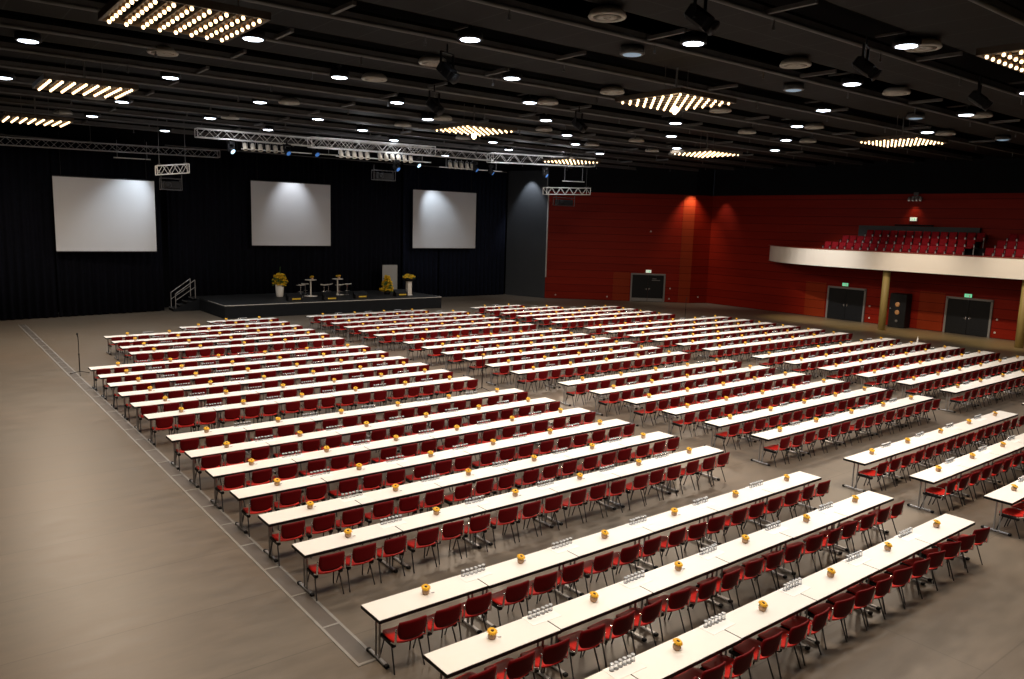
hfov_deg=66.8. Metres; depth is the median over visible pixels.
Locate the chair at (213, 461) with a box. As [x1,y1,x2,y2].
[195,454,222,489]
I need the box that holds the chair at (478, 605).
[444,592,491,640]
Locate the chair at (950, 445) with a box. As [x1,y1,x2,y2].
[924,438,955,463]
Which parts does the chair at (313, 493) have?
seat, backrest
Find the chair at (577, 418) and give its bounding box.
[563,414,581,428]
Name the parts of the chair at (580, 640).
leg, seat, backrest, leg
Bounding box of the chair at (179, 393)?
[167,390,184,409]
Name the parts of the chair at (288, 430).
backrest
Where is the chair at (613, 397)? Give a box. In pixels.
[598,392,619,415]
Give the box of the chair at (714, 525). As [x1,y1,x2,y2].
[686,515,725,551]
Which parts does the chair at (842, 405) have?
backrest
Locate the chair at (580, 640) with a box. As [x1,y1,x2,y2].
[552,623,605,678]
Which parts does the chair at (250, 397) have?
backrest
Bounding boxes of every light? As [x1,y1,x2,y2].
[0,71,14,79]
[14,32,41,43]
[84,112,99,117]
[113,97,130,102]
[159,127,170,131]
[160,71,180,79]
[203,114,216,119]
[226,140,234,153]
[240,29,265,41]
[251,98,268,103]
[262,126,273,130]
[283,141,290,155]
[311,117,324,120]
[312,143,319,156]
[329,65,349,78]
[356,124,368,130]
[387,135,399,140]
[388,92,405,103]
[392,158,399,171]
[414,156,420,167]
[420,111,434,120]
[452,24,482,42]
[472,160,478,171]
[487,138,498,142]
[488,163,493,174]
[496,67,521,79]
[503,146,513,150]
[518,93,537,103]
[536,113,552,121]
[542,167,547,177]
[559,128,572,135]
[570,140,580,144]
[595,150,604,153]
[620,45,644,56]
[659,130,677,136]
[661,116,682,124]
[666,142,682,148]
[680,29,706,46]
[769,146,780,150]
[772,134,792,140]
[781,118,804,127]
[783,83,803,91]
[804,101,832,111]
[828,72,863,85]
[875,30,921,48]
[906,113,924,119]
[910,124,935,133]
[947,105,975,116]
[995,135,1010,140]
[1008,81,1023,94]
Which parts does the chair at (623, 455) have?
backrest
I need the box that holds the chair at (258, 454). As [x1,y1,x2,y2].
[243,446,270,477]
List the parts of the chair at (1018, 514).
seat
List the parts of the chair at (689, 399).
backrest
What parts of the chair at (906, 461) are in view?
backrest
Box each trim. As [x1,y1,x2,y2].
[545,192,548,276]
[678,195,695,302]
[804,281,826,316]
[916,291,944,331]
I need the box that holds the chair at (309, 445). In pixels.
[296,439,320,470]
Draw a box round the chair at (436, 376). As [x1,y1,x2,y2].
[420,373,439,392]
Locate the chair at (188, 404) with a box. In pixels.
[178,400,199,427]
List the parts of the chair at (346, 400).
seat, backrest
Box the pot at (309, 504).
[306,501,315,508]
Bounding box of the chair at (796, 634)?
[757,620,809,678]
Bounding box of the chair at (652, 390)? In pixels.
[636,386,657,405]
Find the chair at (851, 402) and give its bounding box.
[834,398,855,420]
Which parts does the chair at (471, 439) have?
backrest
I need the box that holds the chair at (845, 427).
[822,421,850,447]
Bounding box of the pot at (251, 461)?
[248,458,254,464]
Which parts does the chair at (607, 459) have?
seat, backrest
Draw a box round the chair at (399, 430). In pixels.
[378,425,404,451]
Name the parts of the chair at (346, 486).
seat, backrest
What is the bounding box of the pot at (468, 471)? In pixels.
[465,468,471,475]
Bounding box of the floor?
[0,294,1023,678]
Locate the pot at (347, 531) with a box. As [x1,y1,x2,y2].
[344,528,355,537]
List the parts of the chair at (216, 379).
backrest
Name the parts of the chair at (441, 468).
seat, backrest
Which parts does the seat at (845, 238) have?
backrest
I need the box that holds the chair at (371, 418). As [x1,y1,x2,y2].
[355,414,376,435]
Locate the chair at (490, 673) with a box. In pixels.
[454,665,496,678]
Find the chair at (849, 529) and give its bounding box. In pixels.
[814,520,857,562]
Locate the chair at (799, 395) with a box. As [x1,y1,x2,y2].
[789,391,802,414]
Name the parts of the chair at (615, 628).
leg, seat, backrest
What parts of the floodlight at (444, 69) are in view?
len glass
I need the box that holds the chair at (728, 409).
[718,404,733,429]
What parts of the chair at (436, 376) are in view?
backrest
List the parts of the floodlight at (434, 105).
len glass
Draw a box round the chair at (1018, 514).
[994,508,1023,538]
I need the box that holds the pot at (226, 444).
[224,441,231,447]
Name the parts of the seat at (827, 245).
backrest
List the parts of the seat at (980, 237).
backrest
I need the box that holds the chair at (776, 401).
[760,396,780,419]
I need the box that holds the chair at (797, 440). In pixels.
[775,434,803,463]
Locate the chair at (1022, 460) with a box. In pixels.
[997,453,1023,480]
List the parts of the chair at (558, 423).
backrest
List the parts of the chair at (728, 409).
backrest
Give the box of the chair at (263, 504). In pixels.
[242,495,274,536]
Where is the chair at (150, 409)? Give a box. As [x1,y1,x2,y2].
[138,405,158,432]
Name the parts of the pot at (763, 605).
pot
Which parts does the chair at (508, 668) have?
seat, backrest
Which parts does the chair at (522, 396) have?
backrest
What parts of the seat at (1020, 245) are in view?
backrest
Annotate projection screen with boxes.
[52,132,156,251]
[250,180,330,246]
[412,168,475,248]
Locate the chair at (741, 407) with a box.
[725,402,746,424]
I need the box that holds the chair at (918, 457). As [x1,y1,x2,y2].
[892,449,923,480]
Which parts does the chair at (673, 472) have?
seat, backrest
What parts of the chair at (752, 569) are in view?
seat, backrest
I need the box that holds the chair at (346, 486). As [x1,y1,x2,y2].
[328,478,358,516]
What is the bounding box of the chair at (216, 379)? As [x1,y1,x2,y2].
[207,376,225,391]
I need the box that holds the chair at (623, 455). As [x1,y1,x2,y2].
[603,448,631,469]
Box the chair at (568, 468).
[547,460,576,494]
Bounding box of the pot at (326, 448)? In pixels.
[323,446,331,451]
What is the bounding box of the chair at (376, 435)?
[364,429,386,452]
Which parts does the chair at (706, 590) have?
leg, seat, backrest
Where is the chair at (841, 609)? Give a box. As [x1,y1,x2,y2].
[805,596,854,649]
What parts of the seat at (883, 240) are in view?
backrest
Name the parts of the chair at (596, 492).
seat, backrest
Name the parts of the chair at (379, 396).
backrest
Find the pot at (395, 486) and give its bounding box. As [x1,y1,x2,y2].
[392,484,401,491]
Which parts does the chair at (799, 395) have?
backrest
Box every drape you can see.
[0,135,58,319]
[49,141,114,316]
[107,145,163,313]
[165,146,214,306]
[211,150,255,294]
[254,153,295,293]
[294,156,331,292]
[332,159,367,290]
[368,162,400,289]
[402,165,439,295]
[439,168,474,296]
[473,171,506,295]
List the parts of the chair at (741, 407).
backrest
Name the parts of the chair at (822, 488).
seat, backrest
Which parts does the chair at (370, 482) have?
seat, backrest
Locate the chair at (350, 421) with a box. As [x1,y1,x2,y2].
[337,416,357,427]
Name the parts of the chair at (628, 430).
backrest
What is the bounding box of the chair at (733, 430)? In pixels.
[712,424,739,452]
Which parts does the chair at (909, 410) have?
backrest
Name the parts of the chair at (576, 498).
seat, backrest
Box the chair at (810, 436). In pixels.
[786,431,815,459]
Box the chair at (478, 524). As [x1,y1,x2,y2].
[453,514,490,557]
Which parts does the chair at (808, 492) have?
backrest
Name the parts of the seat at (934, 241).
backrest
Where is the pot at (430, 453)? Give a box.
[428,451,434,456]
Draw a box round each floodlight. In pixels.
[426,85,444,115]
[436,44,460,83]
[571,106,587,132]
[684,0,719,35]
[852,36,881,80]
[968,74,993,110]
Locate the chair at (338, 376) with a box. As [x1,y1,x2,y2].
[330,374,342,380]
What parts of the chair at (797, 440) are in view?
backrest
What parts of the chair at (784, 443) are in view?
seat, backrest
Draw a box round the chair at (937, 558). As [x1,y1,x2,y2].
[900,550,945,594]
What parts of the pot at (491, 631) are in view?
pot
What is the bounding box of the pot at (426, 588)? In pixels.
[421,584,433,594]
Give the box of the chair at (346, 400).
[334,394,354,419]
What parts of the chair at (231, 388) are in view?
backrest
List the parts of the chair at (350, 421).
backrest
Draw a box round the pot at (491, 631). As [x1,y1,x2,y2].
[487,627,500,639]
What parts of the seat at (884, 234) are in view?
backrest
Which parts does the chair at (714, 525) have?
backrest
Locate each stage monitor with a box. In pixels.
[286,293,301,300]
[322,292,337,300]
[353,291,367,298]
[393,289,407,296]
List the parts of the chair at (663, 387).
backrest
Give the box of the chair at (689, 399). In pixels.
[678,395,693,418]
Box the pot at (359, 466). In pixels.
[356,463,361,469]
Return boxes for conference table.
[88,363,145,390]
[97,371,157,398]
[103,334,149,354]
[107,379,169,408]
[111,339,157,359]
[118,387,183,419]
[119,344,168,363]
[128,349,179,363]
[130,397,198,431]
[143,408,215,444]
[145,359,197,369]
[148,332,190,347]
[156,366,209,377]
[158,336,201,352]
[166,427,246,469]
[168,341,210,357]
[168,373,224,386]
[179,325,212,331]
[179,346,220,364]
[182,382,239,396]
[184,441,269,487]
[191,329,222,335]
[196,355,243,365]
[197,391,256,407]
[200,333,241,340]
[205,457,295,508]
[207,320,240,324]
[210,362,259,373]
[211,338,247,356]
[213,400,277,427]
[219,323,248,328]
[223,343,264,360]
[223,369,274,388]
[229,476,325,533]
[230,327,264,333]
[238,376,292,402]
[241,331,273,345]
[244,352,288,369]
[244,417,313,454]
[245,318,276,327]
[252,335,290,349]
[255,321,286,334]
[256,385,311,406]
[257,358,304,375]
[258,497,360,562]
[265,325,299,339]
[265,340,301,352]
[266,431,339,473]
[273,364,320,382]
[275,394,333,416]
[277,329,312,344]
[287,349,328,367]
[290,333,326,350]
[291,371,341,391]
[291,524,401,596]
[292,445,368,492]
[302,354,346,366]
[305,315,339,328]
[305,337,342,342]
[309,379,361,400]
[310,409,374,437]
[317,318,352,332]
[321,360,364,373]
[321,462,402,513]
[329,345,367,351]
[330,321,365,336]
[330,388,384,412]
[337,421,402,451]
[339,367,384,374]
[342,313,370,315]
[344,325,381,341]
[347,350,384,356]
[351,316,383,330]
[353,482,440,528]
[358,328,395,344]
[360,374,407,383]
[361,576,487,668]
[362,356,404,377]
[364,435,433,464]
[365,319,391,334]
[369,311,394,324]
[370,402,428,432]
[373,332,412,350]
[379,323,410,338]
[381,382,431,405]
[382,362,426,385]
[383,314,408,328]
[393,504,485,568]
[395,326,424,343]
[397,317,422,332]
[397,450,469,497]
[398,413,458,446]
[400,310,426,322]
[402,339,443,359]
[406,369,449,393]
[410,330,443,347]
[414,313,439,324]
[414,321,441,336]
[421,344,463,365]
[423,618,560,678]
[426,395,478,425]
[428,324,457,339]
[430,316,454,328]
[430,376,474,399]
[430,425,492,463]
[432,467,510,510]
[440,349,482,371]
[442,337,476,355]
[443,311,465,313]
[444,328,475,344]
[445,319,471,332]
[455,405,510,439]
[457,314,481,317]
[458,322,484,333]
[461,341,497,361]
[462,355,506,377]
[465,439,529,482]
[470,306,496,308]
[472,317,496,320]
[474,487,557,545]
[476,326,505,339]
[476,388,524,419]
[476,548,578,627]
[477,334,506,345]
[484,346,517,367]
[485,309,510,319]
[485,361,530,385]
[487,320,512,330]
[488,416,544,454]
[496,305,520,317]
[496,338,529,351]
[500,311,526,323]
[501,454,571,493]
[504,351,541,367]
[506,323,533,331]
[506,332,537,343]
[506,397,555,423]
[510,367,557,388]
[516,314,544,327]
[516,343,549,357]
[524,357,566,377]
[524,429,582,469]
[527,310,552,323]
[530,336,557,348]
[533,317,561,330]
[538,329,565,333]
[538,348,573,367]
[539,408,591,435]
[539,582,652,676]
[543,313,567,326]
[543,472,619,525]
[547,340,582,357]
[550,363,593,387]
[551,320,578,334]
[558,333,587,338]
[558,378,606,405]
[559,315,584,329]
[559,442,625,479]
[561,353,599,373]
[564,525,653,595]
[572,345,603,363]
[577,319,603,333]
[577,419,630,457]
[579,337,610,351]
[584,326,615,333]
[585,670,636,678]
[586,314,609,324]
[589,359,627,377]
[589,386,639,415]
[591,310,613,312]
[597,350,630,369]
[600,373,643,398]
[603,317,628,330]
[603,342,632,359]
[604,329,634,340]
[605,458,674,507]
[609,312,630,322]
[613,431,673,467]
[615,323,639,339]
[623,355,657,372]
[623,394,675,425]
[626,333,657,346]
[628,315,648,328]
[628,346,657,351]
[630,627,741,678]
[632,380,676,408]
[635,327,660,342]
[639,368,677,392]
[639,505,717,568]
[640,322,663,331]
[640,553,728,636]
[649,314,671,323]
[650,337,682,350]
[655,351,686,366]
[657,330,685,345]
[660,325,684,329]
[661,404,715,437]
[661,446,723,491]
[665,320,686,327]
[665,388,712,418]
[670,375,710,399]
[671,364,708,385]
[675,341,710,357]
[678,334,709,351]
[684,323,707,331]
[686,318,706,332]
[686,328,707,331]
[701,346,737,361]
[703,338,734,356]
[704,359,737,381]
[704,397,752,428]
[704,414,759,449]
[704,488,772,544]
[705,370,741,389]
[706,316,727,319]
[706,321,728,325]
[706,332,730,345]
[706,383,746,409]
[707,326,729,338]
[713,530,792,602]
[721,587,816,678]
[727,319,748,330]
[728,324,751,327]
[730,330,754,344]
[733,336,757,349]
[733,343,761,360]
[736,365,770,384]
[741,377,777,404]
[744,407,795,440]
[746,391,785,414]
[750,322,771,325]
[751,353,787,371]
[751,426,807,465]
[752,328,776,338]
[755,333,781,341]
[758,340,786,354]
[760,471,821,522]
[772,372,806,393]
[773,325,796,332]
[775,331,800,346]
[777,350,811,370]
[779,510,846,574]
[780,385,816,407]
[781,400,828,426]
[782,337,808,351]
[783,358,820,376]
[791,418,844,454]
[797,329,820,341]
[797,561,878,644]
[804,335,828,348]
[808,346,834,365]
[809,355,844,376]
[809,379,844,398]
[818,364,855,383]
[821,393,859,417]
[825,343,855,361]
[826,332,848,345]
[827,409,876,443]
[831,491,893,551]
[838,351,866,371]
[842,448,901,491]
[843,360,879,382]
[850,387,887,409]
[851,341,876,357]
[855,370,893,395]
[858,537,930,610]
[860,402,906,434]
[861,348,888,366]
[872,338,895,354]
[874,356,901,373]
[880,366,916,389]
[883,345,908,363]
[886,437,935,478]
[891,395,933,426]
[894,353,922,373]
[896,377,934,398]
[902,342,926,360]
[907,464,969,512]
[909,514,974,581]
[910,362,938,384]
[917,350,941,365]
[919,372,956,397]
[921,428,966,465]
[932,358,958,364]
[935,346,959,351]
[938,385,978,412]
[942,368,978,388]
[951,355,977,375]
[951,419,993,454]
[953,452,1000,496]
[963,364,997,383]
[967,379,1000,405]
[969,351,994,371]
[978,411,1017,444]
[981,482,1023,535]
[984,441,1023,482]
[987,375,1020,399]
[988,360,1015,376]
[1001,356,1023,374]
[1005,370,1023,393]
[1012,433,1023,468]
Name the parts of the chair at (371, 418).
backrest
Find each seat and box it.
[821,241,831,248]
[829,242,838,248]
[837,242,846,248]
[839,235,849,243]
[843,242,853,249]
[848,236,856,244]
[852,243,861,249]
[854,236,864,243]
[860,243,869,249]
[862,236,871,243]
[864,230,873,242]
[867,243,877,250]
[869,236,879,247]
[872,230,881,241]
[876,243,885,250]
[878,237,887,247]
[879,230,889,242]
[883,244,893,251]
[886,237,895,250]
[887,230,897,243]
[891,244,901,251]
[893,237,904,251]
[895,231,905,243]
[900,244,910,251]
[902,237,912,248]
[904,231,913,241]
[908,245,919,252]
[910,238,921,251]
[911,231,922,244]
[917,245,927,252]
[919,238,929,251]
[920,231,930,239]
[926,246,936,253]
[927,238,938,252]
[929,232,939,245]
[934,246,945,253]
[936,239,947,252]
[937,232,948,242]
[944,246,955,254]
[945,239,956,253]
[946,232,957,240]
[953,247,964,254]
[955,239,965,250]
[956,232,966,240]
[964,239,975,254]
[965,232,975,240]
[974,233,985,247]
[982,248,994,255]
[992,248,1004,256]
[994,240,1006,254]
[1002,249,1014,256]
[1004,241,1016,256]
[1006,234,1017,246]
[1013,249,1023,257]
[1014,241,1023,256]
[1016,234,1023,248]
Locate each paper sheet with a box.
[188,395,206,397]
[203,405,222,408]
[231,424,252,428]
[252,438,275,443]
[264,398,282,401]
[279,454,303,459]
[299,383,316,385]
[300,415,319,418]
[307,472,332,479]
[321,392,337,394]
[323,428,344,432]
[337,493,365,501]
[350,442,372,447]
[359,407,377,410]
[371,386,387,388]
[376,518,406,528]
[384,458,406,464]
[387,419,406,422]
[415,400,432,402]
[416,432,436,436]
[418,477,443,484]
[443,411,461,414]
[450,446,471,451]
[457,568,491,581]
[461,499,488,507]
[475,422,494,426]
[489,463,512,469]
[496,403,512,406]
[510,436,529,440]
[522,608,561,625]
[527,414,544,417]
[534,482,558,489]
[548,541,579,553]
[551,451,571,456]
[564,426,581,430]
[596,468,619,474]
[603,658,645,678]
[606,439,625,444]
[619,574,652,588]
[625,519,652,528]
[652,455,673,460]
[690,500,714,508]
[695,547,725,559]
[698,616,735,634]
[741,412,755,415]
[745,483,768,490]
[762,524,788,534]
[777,405,792,407]
[778,582,810,596]
[789,424,804,427]
[816,505,839,513]
[823,415,838,418]
[842,554,871,566]
[857,407,871,410]
[878,445,896,449]
[894,531,921,540]
[914,434,930,438]
[941,460,960,465]
[943,425,959,429]
[973,417,986,420]
[975,448,992,453]
[1005,438,1020,442]
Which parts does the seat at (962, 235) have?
backrest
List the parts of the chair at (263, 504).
seat, backrest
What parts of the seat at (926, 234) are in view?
backrest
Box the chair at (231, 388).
[222,384,241,401]
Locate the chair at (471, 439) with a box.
[456,432,478,460]
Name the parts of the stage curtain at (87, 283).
curtain rail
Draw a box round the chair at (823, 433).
[800,427,828,455]
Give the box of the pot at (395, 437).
[393,435,399,440]
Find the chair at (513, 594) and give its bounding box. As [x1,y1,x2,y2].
[482,580,528,625]
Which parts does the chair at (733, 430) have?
seat, backrest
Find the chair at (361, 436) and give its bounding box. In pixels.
[343,432,366,445]
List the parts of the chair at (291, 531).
seat, backrest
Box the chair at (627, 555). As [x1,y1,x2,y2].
[596,543,639,583]
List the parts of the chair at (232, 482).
seat, backrest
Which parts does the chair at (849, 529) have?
seat, backrest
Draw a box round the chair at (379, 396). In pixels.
[367,391,386,407]
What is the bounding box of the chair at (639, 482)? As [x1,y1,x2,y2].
[617,474,648,509]
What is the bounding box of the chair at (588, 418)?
[578,412,595,434]
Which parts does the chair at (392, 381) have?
backrest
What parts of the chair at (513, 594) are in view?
seat, backrest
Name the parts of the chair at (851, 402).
backrest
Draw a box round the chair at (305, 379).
[300,377,313,383]
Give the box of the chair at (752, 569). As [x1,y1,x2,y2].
[720,557,763,606]
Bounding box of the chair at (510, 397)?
[499,394,513,412]
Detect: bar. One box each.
[113,140,150,159]
[241,142,335,155]
[336,155,430,162]
[439,166,501,171]
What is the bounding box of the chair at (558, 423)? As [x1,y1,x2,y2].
[545,417,565,430]
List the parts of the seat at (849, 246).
backrest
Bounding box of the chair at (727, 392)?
[714,389,730,400]
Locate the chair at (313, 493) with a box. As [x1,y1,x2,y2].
[299,484,327,520]
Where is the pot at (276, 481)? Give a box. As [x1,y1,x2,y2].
[274,478,281,485]
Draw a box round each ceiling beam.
[0,9,856,158]
[0,17,914,162]
[0,41,862,164]
[0,60,815,166]
[0,77,772,168]
[0,84,677,163]
[0,87,733,169]
[0,97,698,171]
[0,106,636,169]
[0,113,572,167]
[26,0,972,160]
[145,90,154,95]
[168,80,178,85]
[196,66,209,73]
[230,49,246,58]
[237,0,1023,156]
[273,28,293,39]
[307,110,319,114]
[330,0,356,14]
[341,102,354,106]
[380,93,396,98]
[427,81,447,87]
[468,0,1023,136]
[475,119,488,122]
[485,68,508,75]
[518,113,535,116]
[530,0,1023,126]
[556,50,585,59]
[570,105,591,109]
[579,133,595,136]
[627,128,645,131]
[646,28,685,40]
[681,122,702,126]
[707,83,737,90]
[710,0,1023,104]
[714,141,732,143]
[745,116,769,119]
[766,0,818,13]
[785,151,803,153]
[799,69,836,77]
[819,108,848,112]
[831,131,855,134]
[839,148,859,149]
[904,126,931,129]
[908,98,942,103]
[915,51,962,61]
[969,0,1023,25]
[969,140,994,142]
[988,119,1020,123]
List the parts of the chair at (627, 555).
seat, backrest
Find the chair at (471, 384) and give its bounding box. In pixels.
[459,379,477,394]
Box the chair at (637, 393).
[621,388,643,411]
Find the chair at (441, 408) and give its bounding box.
[429,403,450,420]
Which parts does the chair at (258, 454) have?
backrest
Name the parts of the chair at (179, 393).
backrest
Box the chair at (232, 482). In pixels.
[214,473,245,511]
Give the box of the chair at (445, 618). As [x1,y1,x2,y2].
[413,603,461,651]
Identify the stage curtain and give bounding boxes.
[0,134,163,319]
[165,144,400,306]
[402,164,506,296]
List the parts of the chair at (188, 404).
backrest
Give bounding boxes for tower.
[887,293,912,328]
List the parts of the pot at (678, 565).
pot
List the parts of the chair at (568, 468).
seat, backrest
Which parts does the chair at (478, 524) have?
seat, backrest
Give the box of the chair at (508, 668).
[484,651,534,678]
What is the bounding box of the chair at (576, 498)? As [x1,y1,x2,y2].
[551,488,586,527]
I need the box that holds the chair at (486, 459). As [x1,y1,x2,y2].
[470,451,496,481]
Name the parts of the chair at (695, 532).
seat, backrest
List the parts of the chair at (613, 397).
seat, backrest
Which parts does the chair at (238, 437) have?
backrest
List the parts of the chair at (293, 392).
backrest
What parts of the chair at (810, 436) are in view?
backrest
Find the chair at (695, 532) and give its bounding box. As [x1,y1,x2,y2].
[665,521,706,558]
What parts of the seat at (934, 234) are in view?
backrest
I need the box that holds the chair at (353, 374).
[348,372,360,378]
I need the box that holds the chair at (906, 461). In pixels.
[879,453,912,485]
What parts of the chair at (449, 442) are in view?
seat, backrest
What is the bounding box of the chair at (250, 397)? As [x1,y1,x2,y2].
[243,393,259,411]
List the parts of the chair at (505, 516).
seat, backrest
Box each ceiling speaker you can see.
[53,109,72,114]
[83,95,105,99]
[147,45,178,56]
[221,114,238,119]
[278,98,299,104]
[361,72,386,81]
[394,121,411,126]
[418,55,446,66]
[434,114,451,120]
[456,135,470,139]
[535,126,551,131]
[537,97,557,104]
[585,142,598,145]
[588,5,626,22]
[600,86,624,94]
[629,137,643,141]
[645,148,658,151]
[709,106,731,112]
[738,128,755,133]
[779,57,811,68]
[799,138,816,142]
[804,123,823,128]
[882,86,910,95]
[904,38,942,51]
[935,129,955,135]
[967,110,992,117]
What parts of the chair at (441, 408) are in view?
backrest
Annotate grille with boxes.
[151,51,173,55]
[365,78,383,80]
[422,62,438,65]
[539,102,555,104]
[593,14,621,20]
[603,92,620,93]
[784,64,806,67]
[886,92,906,94]
[909,46,936,50]
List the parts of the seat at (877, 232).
backrest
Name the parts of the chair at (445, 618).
seat, backrest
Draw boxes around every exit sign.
[910,217,917,220]
[964,293,972,297]
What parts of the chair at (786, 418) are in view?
backrest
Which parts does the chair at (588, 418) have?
backrest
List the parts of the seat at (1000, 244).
backrest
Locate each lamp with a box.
[242,141,247,150]
[251,142,255,150]
[258,142,262,151]
[265,141,270,152]
[273,143,277,152]
[338,149,343,157]
[345,147,349,157]
[352,148,356,158]
[358,148,363,158]
[365,149,369,159]
[384,153,388,160]
[390,151,394,161]
[402,152,406,162]
[408,152,412,162]
[426,98,444,113]
[436,61,460,81]
[571,118,586,131]
[852,56,878,79]
[968,90,991,109]
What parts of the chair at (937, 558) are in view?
seat, leg, backrest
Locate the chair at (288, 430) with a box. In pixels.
[271,425,294,452]
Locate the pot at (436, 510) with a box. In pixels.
[433,507,440,514]
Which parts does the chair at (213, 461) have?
seat, backrest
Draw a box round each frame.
[159,172,182,190]
[371,169,395,180]
[553,195,574,205]
[630,273,665,301]
[825,286,866,321]
[942,296,993,337]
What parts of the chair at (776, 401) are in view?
backrest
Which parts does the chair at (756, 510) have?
seat, backrest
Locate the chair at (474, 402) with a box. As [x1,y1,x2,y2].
[463,398,482,418]
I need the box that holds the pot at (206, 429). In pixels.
[204,427,211,432]
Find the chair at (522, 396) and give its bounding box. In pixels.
[512,392,527,414]
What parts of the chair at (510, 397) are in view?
backrest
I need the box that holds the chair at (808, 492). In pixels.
[778,484,814,516]
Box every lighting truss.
[0,134,238,157]
[155,118,189,175]
[194,127,493,160]
[307,136,435,155]
[487,152,595,166]
[543,177,590,194]
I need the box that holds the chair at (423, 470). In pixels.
[403,464,431,496]
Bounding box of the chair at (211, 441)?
[199,435,224,462]
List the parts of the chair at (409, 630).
leg, seat, backrest, leg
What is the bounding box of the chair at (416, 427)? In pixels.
[403,422,426,435]
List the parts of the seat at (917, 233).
backrest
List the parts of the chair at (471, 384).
backrest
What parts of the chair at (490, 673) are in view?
seat, backrest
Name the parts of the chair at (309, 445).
backrest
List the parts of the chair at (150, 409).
backrest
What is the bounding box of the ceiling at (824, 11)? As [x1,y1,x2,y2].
[0,0,1023,148]
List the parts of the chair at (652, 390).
backrest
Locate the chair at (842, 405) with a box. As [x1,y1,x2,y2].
[824,400,846,416]
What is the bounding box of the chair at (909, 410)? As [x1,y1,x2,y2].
[889,406,913,429]
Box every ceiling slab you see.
[0,0,982,160]
[0,14,924,162]
[0,38,873,164]
[0,57,826,166]
[0,74,784,168]
[0,85,745,169]
[0,95,699,168]
[0,104,634,166]
[0,111,569,165]
[152,0,1023,157]
[359,0,1023,144]
[585,0,1023,118]
[825,0,1023,54]
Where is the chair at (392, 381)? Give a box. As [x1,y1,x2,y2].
[383,378,395,399]
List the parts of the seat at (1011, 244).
backrest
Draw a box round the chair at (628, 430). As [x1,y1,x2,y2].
[611,424,634,449]
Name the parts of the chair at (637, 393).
backrest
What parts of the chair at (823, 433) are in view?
backrest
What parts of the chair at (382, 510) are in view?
seat, backrest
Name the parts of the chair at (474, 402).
backrest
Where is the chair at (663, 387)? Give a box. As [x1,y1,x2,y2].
[655,384,669,405]
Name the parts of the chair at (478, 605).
seat, backrest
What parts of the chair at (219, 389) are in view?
backrest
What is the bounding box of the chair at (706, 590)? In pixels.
[668,577,717,629]
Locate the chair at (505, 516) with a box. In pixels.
[482,506,517,547]
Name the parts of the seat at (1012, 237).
backrest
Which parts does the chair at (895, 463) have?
seat, backrest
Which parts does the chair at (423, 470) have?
seat, backrest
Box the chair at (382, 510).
[360,500,393,542]
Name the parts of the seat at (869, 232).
backrest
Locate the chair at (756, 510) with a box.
[725,501,764,534]
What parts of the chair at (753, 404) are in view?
backrest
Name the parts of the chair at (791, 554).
seat, backrest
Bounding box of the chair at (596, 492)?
[572,484,606,521]
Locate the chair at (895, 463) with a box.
[867,457,901,490]
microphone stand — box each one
[70,333,89,375]
[473,348,488,391]
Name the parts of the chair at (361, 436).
backrest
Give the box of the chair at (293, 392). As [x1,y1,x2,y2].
[281,389,297,408]
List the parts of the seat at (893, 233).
backrest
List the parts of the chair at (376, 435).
backrest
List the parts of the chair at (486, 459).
seat, backrest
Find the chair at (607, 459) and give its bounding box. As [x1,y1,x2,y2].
[587,452,615,484]
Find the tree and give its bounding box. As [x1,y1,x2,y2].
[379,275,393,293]
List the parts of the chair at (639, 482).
seat, backrest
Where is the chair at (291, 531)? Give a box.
[269,520,305,565]
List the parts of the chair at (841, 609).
leg, seat, leg, backrest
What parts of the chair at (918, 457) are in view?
backrest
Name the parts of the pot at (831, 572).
pot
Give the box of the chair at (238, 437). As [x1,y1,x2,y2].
[222,432,246,458]
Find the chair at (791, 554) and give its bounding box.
[757,542,802,588]
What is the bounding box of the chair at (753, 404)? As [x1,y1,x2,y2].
[736,400,757,422]
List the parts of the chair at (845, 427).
backrest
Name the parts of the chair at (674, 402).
backrest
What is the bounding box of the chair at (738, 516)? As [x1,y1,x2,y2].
[707,507,747,542]
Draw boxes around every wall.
[0,121,508,311]
[505,170,548,297]
[509,164,548,170]
[545,150,696,302]
[689,162,714,302]
[706,136,1023,340]
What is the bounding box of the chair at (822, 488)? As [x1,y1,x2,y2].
[793,480,830,511]
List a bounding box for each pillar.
[877,270,890,329]
[1014,280,1023,347]
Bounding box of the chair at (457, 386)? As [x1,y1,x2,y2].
[445,381,463,404]
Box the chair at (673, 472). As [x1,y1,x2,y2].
[648,465,680,499]
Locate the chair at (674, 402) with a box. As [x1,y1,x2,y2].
[656,397,679,421]
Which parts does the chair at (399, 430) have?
backrest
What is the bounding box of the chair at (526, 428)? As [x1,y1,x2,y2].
[513,423,532,450]
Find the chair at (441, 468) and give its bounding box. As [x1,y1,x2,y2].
[424,459,452,491]
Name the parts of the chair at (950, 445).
backrest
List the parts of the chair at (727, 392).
backrest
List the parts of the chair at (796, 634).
leg, seat, leg, backrest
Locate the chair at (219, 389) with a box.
[204,386,223,406]
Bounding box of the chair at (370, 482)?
[355,473,382,492]
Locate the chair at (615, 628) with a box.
[582,610,634,667]
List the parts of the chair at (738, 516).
seat, backrest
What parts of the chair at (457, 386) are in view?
backrest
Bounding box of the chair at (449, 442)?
[434,435,459,452]
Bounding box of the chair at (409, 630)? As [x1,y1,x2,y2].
[381,615,427,674]
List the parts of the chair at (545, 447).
seat, backrest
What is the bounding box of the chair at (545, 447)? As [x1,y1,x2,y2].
[531,440,553,465]
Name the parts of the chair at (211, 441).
backrest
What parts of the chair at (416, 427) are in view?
seat, backrest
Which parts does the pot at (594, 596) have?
pot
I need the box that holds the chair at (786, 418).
[767,413,791,430]
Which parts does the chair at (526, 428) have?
backrest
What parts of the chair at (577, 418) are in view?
backrest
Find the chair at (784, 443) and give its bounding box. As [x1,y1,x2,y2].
[761,437,790,466]

